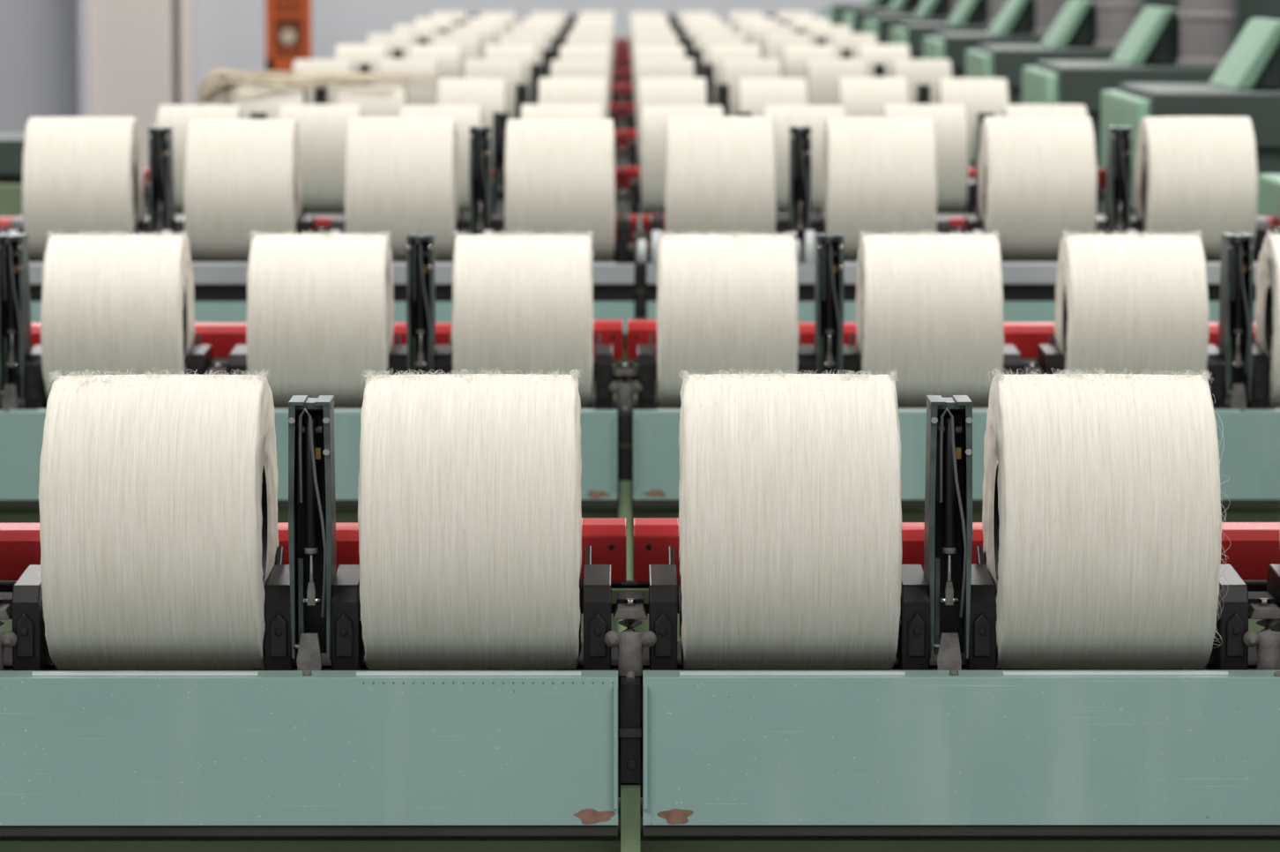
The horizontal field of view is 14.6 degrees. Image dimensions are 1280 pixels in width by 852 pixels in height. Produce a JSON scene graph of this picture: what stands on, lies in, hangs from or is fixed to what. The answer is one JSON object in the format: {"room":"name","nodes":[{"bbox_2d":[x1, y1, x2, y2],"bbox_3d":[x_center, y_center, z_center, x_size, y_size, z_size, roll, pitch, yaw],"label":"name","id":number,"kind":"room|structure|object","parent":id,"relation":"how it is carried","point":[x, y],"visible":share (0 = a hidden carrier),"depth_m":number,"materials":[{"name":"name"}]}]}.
{"room":"textile factory","nodes":[
{"label":"textile factory","id":0,"kind":"room"},
{"bbox_2d":[77,0,193,213],"bbox_3d":[-2.684,-2.993,26.627,0.580,4.000,0.400,0,5,0],"label":"pillar","id":1,"kind":"structure","parent":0,"point":[127,48],"depth_m":26.63,"materials":[{"name":"paint"}]},
{"bbox_2d":[0,0,867,132],"bbox_3d":[-0.095,-3.022,26.934,10.000,4.000,0.200,0,5,0],"label":"wall","id":2,"kind":"structure","parent":0,"point":[39,39],"depth_m":26.91,"materials":[{"name":"paint"}]},
{"bbox_3d":[-0.044,0.406,12.596,10.000,0.100,29.000,0,5,0],"label":"floor","id":3,"kind":"structure","parent":0,"visible":0},
{"bbox_2d":[0,132,25,216],"bbox_3d":[-1.375,0.069,9.269,0.815,1.205,0.450,0,5,0],"label":"frame","id":4,"kind":"object","parent":3,"relation":"on","point":[11,144],"visible":0.02,"depth_m":9.09,"materials":[{"name":"green metal"}]},
{"bbox_2d":[265,0,312,72],"bbox_3d":[-1.701,-1.812,24.256,0.220,2.100,0.052,0,5,0],"label":"sign stand","id":5,"kind":"object","parent":3,"relation":"on","point":[287,22],"visible":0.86,"depth_m":24.23,"materials":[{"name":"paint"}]},
{"bbox_2d":[392,48,851,120],"bbox_3d":[-0.053,-0.509,14.953,1.830,1.230,0.308,0,5,0],"label":"machine","id":6,"kind":"object","parent":3,"relation":"on","point":[615,90],"visible":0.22,"depth_m":14.82,"materials":[{"name":"teal paint"}]},
{"bbox_2d":[334,44,387,73],"bbox_3d":[-0.826,-1.030,14.867,0.153,0.207,0.205,0,6,0],"label":"package","id":7,"kind":"object","parent":6,"relation":"on","point":[365,54],"visible":0.16,"depth_m":14.79,"materials":[{"name":"fabric"}]},
{"bbox_2d":[409,44,462,78],"bbox_3d":[-0.605,-1.029,14.867,0.154,0.201,0.204,0,5,1],"label":"package","id":8,"kind":"object","parent":6,"relation":"on","point":[449,57],"visible":0.37,"depth_m":14.79,"materials":[{"name":"fabric"}]},
{"bbox_2d":[483,44,535,104],"bbox_3d":[-0.385,-1.030,14.868,0.154,0.202,0.204,0,5,1],"label":"package","id":9,"kind":"object","parent":6,"relation":"on","point":[527,53],"visible":0.3,"depth_m":14.79,"materials":[{"name":"fabric"}]},
{"bbox_2d":[558,44,610,103],"bbox_3d":[-0.163,-1.029,14.869,0.154,0.202,0.203,0,5,1],"label":"package","id":10,"kind":"object","parent":6,"relation":"on","point":[567,52],"visible":0.34,"depth_m":14.80,"materials":[{"name":"fabric"}]},
{"bbox_2d":[633,44,684,103],"bbox_3d":[0.058,-1.028,14.870,0.154,0.203,0.202,0,5,-1],"label":"package","id":11,"kind":"object","parent":6,"relation":"on","point":[647,51],"visible":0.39,"depth_m":14.80,"materials":[{"name":"fabric"}]},
{"bbox_2d":[708,44,760,104],"bbox_3d":[0.280,-1.030,14.870,0.154,0.202,0.204,0,5,1],"label":"package","id":12,"kind":"object","parent":6,"relation":"on","point":[718,52],"visible":0.24,"depth_m":14.80,"materials":[{"name":"fabric"}]},
{"bbox_2d":[781,44,834,78],"bbox_3d":[0.500,-1.028,14.871,0.154,0.205,0.204,0,6,0],"label":"package","id":13,"kind":"object","parent":6,"relation":"on","point":[794,56],"visible":0.3,"depth_m":14.79,"materials":[{"name":"fabric"}]},
{"bbox_2d":[856,44,909,76],"bbox_3d":[0.722,-1.030,14.872,0.155,0.202,0.203,0,5,1],"label":"package","id":14,"kind":"object","parent":6,"relation":"on","point":[872,54],"visible":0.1,"depth_m":14.79,"materials":[{"name":"fabric"}]},
{"bbox_2d":[439,28,804,81],"bbox_3d":[-0.066,-0.870,18.736,1.830,1.230,0.308,0,5,0],"label":"machine","id":15,"kind":"object","parent":3,"relation":"on","point":[562,32],"visible":0.15,"depth_m":18.61,"materials":[{"name":"teal paint"}]},
{"bbox_2d":[393,24,435,44],"bbox_3d":[-0.840,-1.391,18.649,0.153,0.203,0.202,0,5,-1],"label":"package","id":16,"kind":"object","parent":15,"relation":"on","point":[418,31],"visible":0.14,"depth_m":18.58,"materials":[{"name":"fabric"}]},
{"bbox_2d":[453,25,494,59],"bbox_3d":[-0.618,-1.389,18.651,0.155,0.203,0.203,0,5,1],"label":"package","id":17,"kind":"object","parent":15,"relation":"on","point":[486,33],"visible":0.31,"depth_m":18.58,"materials":[{"name":"fabric"}]},
{"bbox_2d":[512,24,553,49],"bbox_3d":[-0.398,-1.392,18.651,0.154,0.203,0.203,0,5,1],"label":"package","id":18,"kind":"object","parent":15,"relation":"on","point":[547,30],"visible":0.14,"depth_m":18.58,"materials":[{"name":"fabric"}]},
{"bbox_2d":[572,24,612,68],"bbox_3d":[-0.177,-1.392,18.652,0.154,0.202,0.203,0,5,-1],"label":"package","id":19,"kind":"object","parent":15,"relation":"on","point":[576,28],"visible":0.26,"depth_m":18.59,"materials":[{"name":"fabric"}]},
{"bbox_2d":[632,25,672,68],"bbox_3d":[0.045,-1.389,18.653,0.153,0.203,0.202,0,5,-1],"label":"package","id":20,"kind":"object","parent":15,"relation":"on","point":[636,29],"visible":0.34,"depth_m":18.59,"materials":[{"name":"fabric"}]},
{"bbox_2d":[691,24,731,49],"bbox_3d":[0.266,-1.391,18.653,0.154,0.202,0.204,0,5,1],"label":"package","id":21,"kind":"object","parent":15,"relation":"on","point":[695,30],"visible":0.17,"depth_m":18.59,"materials":[{"name":"fabric"}]},
{"bbox_2d":[750,24,791,59],"bbox_3d":[0.487,-1.393,18.654,0.154,0.209,0.209,0,7,0],"label":"package","id":22,"kind":"object","parent":15,"relation":"on","point":[757,32],"visible":0.2,"depth_m":18.58,"materials":[{"name":"fabric"}]},
{"bbox_2d":[809,25,850,44],"bbox_3d":[0.708,-1.389,18.655,0.155,0.203,0.202,0,5,1],"label":"package","id":23,"kind":"object","parent":15,"relation":"on","point":[815,31],"visible":0.16,"depth_m":18.58,"materials":[{"name":"fabric"}]},
{"bbox_2d":[313,83,930,213],"bbox_3d":[-0.039,-0.148,11.171,1.830,1.230,0.308,0,5,0],"label":"machine","id":24,"kind":"object","parent":3,"relation":"on","point":[622,155],"visible":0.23,"depth_m":11.04,"materials":[{"name":"teal paint"}]},
{"bbox_2d":[235,82,308,119],"bbox_3d":[-0.813,-0.669,11.084,0.154,0.202,0.204,0,5,1],"label":"package","id":25,"kind":"object","parent":24,"relation":"on","point":[271,103],"visible":0.23,"depth_m":10.99,"materials":[{"name":"fabric"}]},
{"bbox_2d":[194,67,443,104],"bbox_3d":[-0.708,-0.733,11.056,0.546,0.112,0.138,0,5,-1],"label":"bundle","id":26,"kind":"object","parent":24,"relation":"on","point":[215,83],"visible":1,"depth_m":11.03,"materials":[{"name":"beige fabric"}]},
{"bbox_2d":[336,81,408,117],"bbox_3d":[-0.592,-0.667,11.085,0.155,0.203,0.203,0,5,1],"label":"package","id":27,"kind":"object","parent":24,"relation":"on","point":[372,103],"visible":0.23,"depth_m":11.00,"materials":[{"name":"fabric"}]},
{"bbox_2d":[437,78,506,168],"bbox_3d":[-0.371,-0.667,11.085,0.154,0.202,0.203,0,5,0],"label":"package","id":28,"kind":"object","parent":24,"relation":"on","point":[489,93],"visible":0.22,"depth_m":11.01,"materials":[{"name":"fabric"}]},
{"bbox_2d":[537,77,607,119],"bbox_3d":[-0.149,-0.669,11.086,0.153,0.203,0.202,0,5,-1],"label":"package","id":29,"kind":"object","parent":24,"relation":"on","point":[551,90],"visible":0.23,"depth_m":11.01,"materials":[{"name":"fabric"}]},
{"bbox_2d":[637,77,706,166],"bbox_3d":[0.071,-0.669,11.087,0.153,0.205,0.203,0,5,0],"label":"package","id":30,"kind":"object","parent":24,"relation":"on","point":[651,91],"visible":0.45,"depth_m":11.01,"materials":[{"name":"fabric"}]},
{"bbox_2d":[736,77,807,116],"bbox_3d":[0.292,-0.668,11.088,0.153,0.203,0.202,0,5,-1],"label":"package","id":31,"kind":"object","parent":24,"relation":"on","point":[754,93],"visible":0.34,"depth_m":11.01,"materials":[{"name":"fabric"}]},
{"bbox_2d":[837,76,908,117],"bbox_3d":[0.515,-0.670,11.088,0.154,0.203,0.202,0,5,-1],"label":"package","id":32,"kind":"object","parent":24,"relation":"on","point":[866,96],"visible":0.3,"depth_m":11.01,"materials":[{"name":"fabric"}]},
{"bbox_2d":[936,78,1008,168],"bbox_3d":[0.735,-0.668,11.090,0.154,0.202,0.203,0,5,1],"label":"package","id":33,"kind":"object","parent":24,"relation":"on","point":[985,95],"visible":0.31,"depth_m":11.01,"materials":[{"name":"fabric"}]},
{"bbox_2d":[358,63,885,166],"bbox_3d":[-0.046,-0.329,13.062,1.830,1.230,0.308,0,5,0],"label":"machine","id":34,"kind":"object","parent":3,"relation":"on","point":[536,70],"visible":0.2,"depth_m":12.93,"materials":[{"name":"teal paint"}]},
{"bbox_2d":[292,59,353,104],"bbox_3d":[-0.820,-0.848,12.975,0.153,0.203,0.202,0,5,-1],"label":"package","id":35,"kind":"object","parent":34,"relation":"on","point":[300,65],"visible":0.22,"depth_m":12.91,"materials":[{"name":"fabric"}]},
{"bbox_2d":[378,58,439,104],"bbox_3d":[-0.599,-0.849,12.976,0.155,0.203,0.203,0,5,1],"label":"package","id":36,"kind":"object","parent":34,"relation":"on","point":[416,94],"visible":0.35,"depth_m":12.90,"materials":[{"name":"fabric"}]},
{"bbox_2d":[463,59,524,119],"bbox_3d":[-0.378,-0.848,12.977,0.155,0.202,0.203,0,5,1],"label":"package","id":37,"kind":"object","parent":34,"relation":"on","point":[510,70],"visible":0.3,"depth_m":12.90,"materials":[{"name":"fabric"}]},
{"bbox_2d":[550,59,609,119],"bbox_3d":[-0.156,-0.847,12.978,0.154,0.202,0.203,0,5,1],"label":"package","id":38,"kind":"object","parent":34,"relation":"on","point":[558,68],"visible":0.35,"depth_m":12.91,"materials":[{"name":"fabric"}]},
{"bbox_2d":[635,58,694,129],"bbox_3d":[0.065,-0.851,12.978,0.154,0.203,0.202,0,5,1],"label":"package","id":39,"kind":"object","parent":34,"relation":"on","point":[644,67],"visible":0.38,"depth_m":12.90,"materials":[{"name":"fabric"}]},
{"bbox_2d":[721,58,781,116],"bbox_3d":[0.286,-0.850,12.979,0.154,0.202,0.204,0,5,1],"label":"package","id":40,"kind":"object","parent":34,"relation":"on","point":[732,70],"visible":0.3,"depth_m":12.90,"materials":[{"name":"fabric"}]},
{"bbox_2d":[805,58,866,105],"bbox_3d":[0.507,-0.850,12.980,0.154,0.202,0.204,0,5,1],"label":"package","id":41,"kind":"object","parent":34,"relation":"on","point":[822,75],"visible":0.37,"depth_m":12.89,"materials":[{"name":"fabric"}]},
{"bbox_2d":[890,59,952,104],"bbox_3d":[0.729,-0.848,12.981,0.153,0.203,0.202,0,5,-1],"label":"package","id":42,"kind":"object","parent":34,"relation":"on","point":[915,71],"visible":0.23,"depth_m":12.90,"materials":[{"name":"fabric"}]},
{"bbox_2d":[418,37,826,98],"bbox_3d":[-0.059,-0.690,16.845,1.830,1.230,0.308,0,5,0],"label":"machine","id":43,"kind":"object","parent":3,"relation":"on","point":[616,73],"visible":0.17,"depth_m":16.71,"materials":[{"name":"teal paint"}]},
{"bbox_2d":[367,33,414,58],"bbox_3d":[-0.834,-1.211,16.758,0.154,0.202,0.204,0,5,1],"label":"package","id":44,"kind":"object","parent":43,"relation":"on","point":[391,40],"visible":0.16,"depth_m":16.69,"materials":[{"name":"fabric"}]},
{"bbox_2d":[433,33,480,78],"bbox_3d":[-0.613,-1.209,16.759,0.154,0.202,0.204,0,5,-1],"label":"package","id":45,"kind":"object","parent":43,"relation":"on","point":[469,43],"visible":0.27,"depth_m":16.68,"materials":[{"name":"fabric"}]},
{"bbox_2d":[499,33,545,64],"bbox_3d":[-0.391,-1.210,16.760,0.154,0.203,0.202,0,5,-1],"label":"package","id":46,"kind":"object","parent":43,"relation":"on","point":[539,40],"visible":0.23,"depth_m":16.69,"materials":[{"name":"fabric"}]},
{"bbox_2d":[566,33,611,83],"bbox_3d":[-0.170,-1.212,16.760,0.154,0.206,0.204,0,5,0],"label":"package","id":47,"kind":"object","parent":43,"relation":"on","point":[572,39],"visible":0.24,"depth_m":16.69,"materials":[{"name":"fabric"}]},
{"bbox_2d":[632,33,677,83],"bbox_3d":[0.052,-1.211,16.761,0.154,0.202,0.204,0,5,1],"label":"package","id":48,"kind":"object","parent":43,"relation":"on","point":[638,39],"visible":0.3,"depth_m":16.70,"materials":[{"name":"fabric"}]},
{"bbox_2d":[698,33,744,64],"bbox_3d":[0.272,-1.211,16.762,0.154,0.202,0.203,0,5,1],"label":"package","id":49,"kind":"object","parent":43,"relation":"on","point":[705,40],"visible":0.22,"depth_m":16.69,"materials":[{"name":"fabric"}]},
{"bbox_2d":[764,33,811,77],"bbox_3d":[0.494,-1.210,16.763,0.154,0.203,0.202,0,5,-1],"label":"package","id":50,"kind":"object","parent":43,"relation":"on","point":[774,43],"visible":0.24,"depth_m":16.69,"materials":[{"name":"fabric"}]},
{"bbox_2d":[830,33,877,58],"bbox_3d":[0.715,-1.212,16.763,0.155,0.202,0.204,0,5,-1],"label":"package","id":51,"kind":"object","parent":43,"relation":"on","point":[838,40],"visible":0.18,"depth_m":16.69,"materials":[{"name":"fabric"}]},
{"bbox_2d":[456,20,788,68],"bbox_3d":[-0.073,-1.051,20.627,1.830,1.230,0.308,0,5,0],"label":"machine","id":52,"kind":"object","parent":3,"relation":"on","point":[617,50],"visible":0.06,"depth_m":20.50,"materials":[{"name":"teal paint"}]},
{"bbox_2d":[414,17,452,34],"bbox_3d":[-0.846,-1.571,20.541,0.154,0.206,0.205,0,6,0],"label":"package","id":53,"kind":"object","parent":52,"relation":"on","point":[438,23],"visible":0.23,"depth_m":20.48,"materials":[{"name":"fabric"}]},
{"bbox_2d":[468,17,506,44],"bbox_3d":[-0.626,-1.572,20.542,0.154,0.204,0.203,0,5,0],"label":"package","id":54,"kind":"object","parent":52,"relation":"on","point":[499,24],"visible":0.21,"depth_m":20.47,"materials":[{"name":"fabric"}]},
{"bbox_2d":[522,17,559,37],"bbox_3d":[-0.405,-1.570,20.543,0.154,0.203,0.202,0,5,-1],"label":"package","id":55,"kind":"object","parent":52,"relation":"on","point":[554,21],"visible":0.16,"depth_m":20.48,"materials":[{"name":"fabric"}]},
{"bbox_2d":[576,17,613,56],"bbox_3d":[-0.183,-1.572,20.543,0.154,0.203,0.202,0,5,-1],"label":"package","id":56,"kind":"object","parent":52,"relation":"on","point":[580,20],"visible":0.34,"depth_m":20.48,"materials":[{"name":"fabric"}]},
{"bbox_2d":[630,17,668,56],"bbox_3d":[0.039,-1.572,20.544,0.154,0.202,0.204,0,5,1],"label":"package","id":57,"kind":"object","parent":52,"relation":"on","point":[635,21],"visible":0.3,"depth_m":20.48,"materials":[{"name":"fabric"}]},
{"bbox_2d":[684,17,721,37],"bbox_3d":[0.260,-1.573,20.545,0.153,0.203,0.202,0,5,-1],"label":"package","id":58,"kind":"object","parent":52,"relation":"on","point":[688,21],"visible":0.13,"depth_m":20.48,"materials":[{"name":"fabric"}]},
{"bbox_2d":[738,17,775,44],"bbox_3d":[0.480,-1.571,20.546,0.154,0.202,0.202,0,5,1],"label":"package","id":59,"kind":"object","parent":52,"relation":"on","point":[744,24],"visible":0.21,"depth_m":20.48,"materials":[{"name":"fabric"}]},
{"bbox_2d":[791,17,829,33],"bbox_3d":[0.701,-1.571,20.546,0.156,0.203,0.204,0,5,-1],"label":"package","id":60,"kind":"object","parent":52,"relation":"on","point":[805,23],"visible":0.13,"depth_m":20.48,"materials":[{"name":"fabric"}]},
{"bbox_2d":[470,14,773,55],"bbox_3d":[-0.079,-1.232,22.519,1.830,1.230,0.308,0,5,0],"label":"machine","id":61,"kind":"object","parent":3,"relation":"on","point":[617,40],"visible":0.15,"depth_m":22.39,"materials":[{"name":"teal paint"}]},
{"bbox_2d":[431,11,466,33],"bbox_3d":[-0.853,-1.751,22.432,0.153,0.204,0.203,0,6,0],"label":"package","id":62,"kind":"object","parent":61,"relation":"on","point":[455,16],"visible":0.16,"depth_m":22.37,"materials":[{"name":"fabric"}]},
{"bbox_2d":[481,12,516,33],"bbox_3d":[-0.632,-1.750,22.433,0.154,0.202,0.204,0,5,1],"label":"package","id":63,"kind":"object","parent":61,"relation":"on","point":[509,17],"visible":0.16,"depth_m":22.37,"materials":[{"name":"fabric"}]},
{"bbox_2d":[728,11,763,33],"bbox_3d":[0.474,-1.752,22.437,0.155,0.203,0.202,0,5,-1],"label":"package","id":64,"kind":"object","parent":61,"relation":"on","point":[733,16],"visible":0.22,"depth_m":22.37,"materials":[{"name":"fabric"}]},
{"bbox_2d":[777,11,812,28],"bbox_3d":[0.695,-1.753,22.438,0.154,0.203,0.202,0,5,-1],"label":"package","id":65,"kind":"object","parent":61,"relation":"on","point":[784,16],"visible":0.17,"depth_m":22.37,"materials":[{"name":"fabric"}]},
{"bbox_2d":[143,111,1106,246],"bbox_3d":[-0.033,0.033,9.279,1.830,1.230,0.308,0,5,0],"label":"machine","id":66,"kind":"object","parent":3,"relation":"on","point":[624,198],"visible":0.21,"depth_m":9.15,"materials":[{"name":"teal paint"}]},
{"bbox_2d":[156,104,243,214],"bbox_3d":[-0.806,-0.487,9.193,0.154,0.203,0.203,0,5,-1],"label":"package","id":67,"kind":"object","parent":66,"relation":"on","point":[178,116],"visible":0.15,"depth_m":9.12,"materials":[{"name":"fabric"}]},
{"bbox_2d":[277,104,363,214],"bbox_3d":[-0.585,-0.488,9.193,0.154,0.203,0.203,0,5,-1],"label":"package","id":68,"kind":"object","parent":66,"relation":"on","point":[323,128],"visible":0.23,"depth_m":9.11,"materials":[{"name":"fabric"}]},
{"bbox_2d":[399,104,483,214],"bbox_3d":[-0.364,-0.487,9.194,0.155,0.203,0.203,0,5,1],"label":"package","id":69,"kind":"object","parent":66,"relation":"on","point":[466,116],"visible":0.14,"depth_m":9.13,"materials":[{"name":"fabric"}]},
{"bbox_2d":[520,104,602,119],"bbox_3d":[-0.143,-0.489,9.194,0.154,0.202,0.204,0,5,1],"label":"package","id":70,"kind":"object","parent":66,"relation":"on","point":[528,111],"visible":0.09,"depth_m":9.14,"materials":[{"name":"fabric"}]},
{"bbox_2d":[640,105,723,214],"bbox_3d":[0.078,-0.486,9.196,0.154,0.203,0.202,0,5,-1],"label":"package","id":71,"kind":"object","parent":66,"relation":"on","point":[653,118],"visible":0.48,"depth_m":9.12,"materials":[{"name":"fabric"}]},
{"bbox_2d":[761,104,845,214],"bbox_3d":[0.300,-0.487,9.196,0.154,0.202,0.203,0,5,-1],"label":"package","id":72,"kind":"object","parent":66,"relation":"on","point":[784,116],"visible":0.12,"depth_m":9.12,"materials":[{"name":"fabric"}]},
{"bbox_2d":[882,104,968,214],"bbox_3d":[0.521,-0.489,9.197,0.154,0.202,0.203,0,5,1],"label":"package","id":73,"kind":"object","parent":66,"relation":"on","point":[949,121],"visible":0.54,"depth_m":9.12,"materials":[{"name":"fabric"}]},
{"bbox_2d":[1001,104,1087,116],"bbox_3d":[0.742,-0.489,9.198,0.153,0.207,0.207,0,4,0],"label":"package","id":74,"kind":"object","parent":66,"relation":"on","point":[1020,109],"visible":0.09,"depth_m":9.15,"materials":[{"name":"fabric"}]},
{"bbox_2d":[0,394,1279,851],"bbox_3d":[-0.007,0.587,3.606,1.830,1.230,0.308,0,5,0],"label":"machine","id":75,"kind":"object","parent":3,"relation":"on","point":[630,747],"visible":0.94,"depth_m":3.42,"materials":[{"name":"teal paint"}]},
{"bbox_2d":[38,367,278,669],"bbox_3d":[-0.336,0.066,3.521,0.157,0.214,0.210,0,5,0],"label":"package","id":76,"kind":"object","parent":75,"relation":"on","point":[158,494],"visible":0.98,"depth_m":3.43,"materials":[{"name":"fabric"}]},
{"bbox_2d":[357,367,581,669],"bbox_3d":[-0.118,0.065,3.522,0.156,0.215,0.210,0,5,0],"label":"package","id":77,"kind":"object","parent":75,"relation":"on","point":[470,513],"visible":0.99,"depth_m":3.43,"materials":[{"name":"fabric"}]},
{"bbox_2d":[677,368,902,669],"bbox_3d":[0.103,0.066,3.522,0.155,0.213,0.211,0,5,0],"label":"package","id":78,"kind":"object","parent":75,"relation":"on","point":[790,488],"visible":0.99,"depth_m":3.43,"materials":[{"name":"fabric"}]},
{"bbox_2d":[982,366,1230,669],"bbox_3d":[0.323,0.065,3.522,0.160,0.214,0.213,0,5,0],"label":"package","id":79,"kind":"object","parent":75,"relation":"on","point":[1102,521],"visible":0.98,"depth_m":3.44,"materials":[{"name":"fabric"}]},
{"bbox_2d":[0,232,1279,640],"bbox_3d":[-0.016,0.398,5.557,1.830,1.230,0.308,0,5,0],"label":"machine","id":80,"kind":"object","parent":3,"relation":"on","point":[630,447],"visible":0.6,"depth_m":5.41,"materials":[{"name":"teal paint"}]},
{"bbox_2d":[40,229,194,399],"bbox_3d":[-0.570,-0.115,5.471,0.155,0.199,0.195,0,5,0],"label":"package","id":81,"kind":"object","parent":80,"relation":"on","point":[111,302],"visible":0.82,"depth_m":5.38,"materials":[{"name":"fabric"}]},
{"bbox_2d":[246,229,394,409],"bbox_3d":[-0.348,-0.115,5.473,0.155,0.199,0.194,0,5,0],"label":"package","id":82,"kind":"object","parent":80,"relation":"on","point":[320,311],"visible":0.9,"depth_m":5.39,"materials":[{"name":"fabric"}]},
{"bbox_2d":[451,229,593,408],"bbox_3d":[-0.128,-0.116,5.473,0.155,0.199,0.195,0,5,-1],"label":"package","id":83,"kind":"object","parent":80,"relation":"on","point":[524,301],"visible":0.88,"depth_m":5.39,"materials":[{"name":"fabric"}]},
{"bbox_2d":[656,229,798,408],"bbox_3d":[0.095,-0.116,5.474,0.155,0.199,0.194,0,5,0],"label":"package","id":84,"kind":"object","parent":80,"relation":"on","point":[725,302],"visible":0.86,"depth_m":5.39,"materials":[{"name":"fabric"}]},
{"bbox_2d":[855,229,1004,408],"bbox_3d":[0.315,-0.116,5.475,0.155,0.199,0.195,0,5,0],"label":"package","id":85,"kind":"object","parent":80,"relation":"on","point":[929,306],"visible":0.91,"depth_m":5.39,"materials":[{"name":"fabric"}]},
{"bbox_2d":[1054,229,1209,374],"bbox_3d":[0.536,-0.116,5.476,0.155,0.199,0.194,0,5,0],"label":"package","id":86,"kind":"object","parent":80,"relation":"on","point":[1139,302],"visible":0.79,"depth_m":5.39,"materials":[{"name":"fabric"}]},
{"bbox_2d":[1255,229,1279,409],"bbox_3d":[0.758,-0.116,5.476,0.155,0.200,0.195,0,5,0],"label":"package","id":87,"kind":"object","parent":80,"relation":"on","point":[1268,288],"visible":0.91,"depth_m":5.46,"materials":[{"name":"fabric"}]},
{"bbox_2d":[0,126,1279,398],"bbox_3d":[0.000,0.192,7.067,1.830,1.230,0.303,0,5,0],"label":"machine","id":88,"kind":"object","parent":3,"relation":"on","point":[625,288],"visible":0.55,"depth_m":6.91,"materials":[{"name":"teal paint"}]},
{"bbox_2d":[22,116,143,261],"bbox_3d":[-0.774,-0.329,6.978,0.154,0.203,0.202,0,5,-1],"label":"package","id":89,"kind":"object","parent":88,"relation":"on","point":[85,174],"visible":0.84,"depth_m":6.89,"materials":[{"name":"fabric"}]},
{"bbox_2d":[184,119,301,262],"bbox_3d":[-0.552,-0.326,6.979,0.153,0.202,0.202,0,5,0],"label":"package","id":90,"kind":"object","parent":88,"relation":"on","point":[241,176],"visible":0.84,"depth_m":6.89,"materials":[{"name":"fabric"}]},
{"bbox_2d":[344,116,459,262],"bbox_3d":[-0.331,-0.329,6.979,0.155,0.203,0.203,0,5,1],"label":"package","id":91,"kind":"object","parent":88,"relation":"on","point":[401,173],"visible":0.9,"depth_m":6.89,"materials":[{"name":"fabric"}]},
{"bbox_2d":[504,118,615,262],"bbox_3d":[-0.111,-0.326,6.980,0.155,0.203,0.204,0,5,-1],"label":"package","id":92,"kind":"object","parent":88,"relation":"on","point":[560,173],"visible":0.9,"depth_m":6.89,"materials":[{"name":"fabric"}]},
{"bbox_2d":[664,116,775,234],"bbox_3d":[0.111,-0.330,6.981,0.155,0.202,0.203,0,5,1],"label":"package","id":93,"kind":"object","parent":88,"relation":"on","point":[720,171],"visible":0.87,"depth_m":6.89,"materials":[{"name":"fabric"}]},
{"bbox_2d":[822,116,937,261],"bbox_3d":[0.333,-0.330,6.981,0.154,0.202,0.204,0,5,1],"label":"package","id":94,"kind":"object","parent":88,"relation":"on","point":[879,173],"visible":0.8,"depth_m":6.89,"materials":[{"name":"fabric"}]},
{"bbox_2d":[978,115,1097,261],"bbox_3d":[0.553,-0.330,6.982,0.152,0.203,0.202,0,5,0],"label":"package","id":95,"kind":"object","parent":88,"relation":"on","point":[1038,176],"visible":0.91,"depth_m":6.89,"materials":[{"name":"fabric"}]},
{"bbox_2d":[1134,116,1257,261],"bbox_3d":[0.774,-0.330,6.983,0.153,0.203,0.202,0,5,-1],"label":"package","id":96,"kind":"object","parent":88,"relation":"on","point":[1196,174],"visible":0.87,"depth_m":6.89,"materials":[{"name":"fabric"}]},
{"bbox_2d":[823,0,893,25],"bbox_3d":[1.258,-1.626,22.499,0.845,2.060,0.745,0,5,0],"label":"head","id":97,"kind":"object","parent":3,"relation":"on","point":[834,11],"visible":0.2,"depth_m":22.13},
{"bbox_2d":[840,0,923,33],"bbox_3d":[1.265,-1.446,20.608,0.845,2.060,0.745,0,5,0],"label":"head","id":98,"kind":"object","parent":3,"relation":"on","point":[854,18],"visible":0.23,"depth_m":20.26},
{"bbox_2d":[863,0,960,44],"bbox_3d":[1.272,-1.265,18.717,0.845,2.060,0.745,0,5,0],"label":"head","id":99,"kind":"object","parent":3,"relation":"on","point":[929,11],"visible":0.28,"depth_m":18.41},
{"bbox_2d":[889,0,1007,59],"bbox_3d":[1.278,-1.084,16.825,0.845,2.060,0.745,0,5,0],"label":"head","id":100,"kind":"object","parent":3,"relation":"on","point":[970,16],"visible":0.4,"depth_m":16.49},
{"bbox_2d":[922,0,1068,78],"bbox_3d":[1.285,-0.904,14.934,0.845,2.060,0.745,0,5,0],"label":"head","id":101,"kind":"object","parent":3,"relation":"on","point":[1019,21],"visible":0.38,"depth_m":14.59},
{"bbox_2d":[965,0,1180,104],"bbox_3d":[1.292,-0.723,13.043,0.845,2.060,0.745,0,5,0],"label":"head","id":102,"kind":"object","parent":3,"relation":"on","point":[1084,30],"visible":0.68,"depth_m":12.70},
{"bbox_2d":[1021,0,1279,213],"bbox_3d":[1.298,-0.543,11.151,0.845,2.060,0.745,0,5,0],"label":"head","id":103,"kind":"object","parent":3,"relation":"on","point":[1188,44],"visible":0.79,"depth_m":10.80},
{"bbox_2d":[1100,18,1279,214],"bbox_3d":[1.305,-0.362,9.260,0.845,2.060,0.745,0,5,0],"label":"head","id":104,"kind":"object","parent":3,"relation":"on","point":[1246,83],"visible":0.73,"depth_m":8.98},
{"bbox_2d":[1257,173,1279,222],"bbox_3d":[1.333,0.207,7.084,0.845,1.460,0.745,0,5,0],"label":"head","id":105,"kind":"object","parent":3,"relation":"on","point":[1268,184],"visible":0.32,"depth_m":7.26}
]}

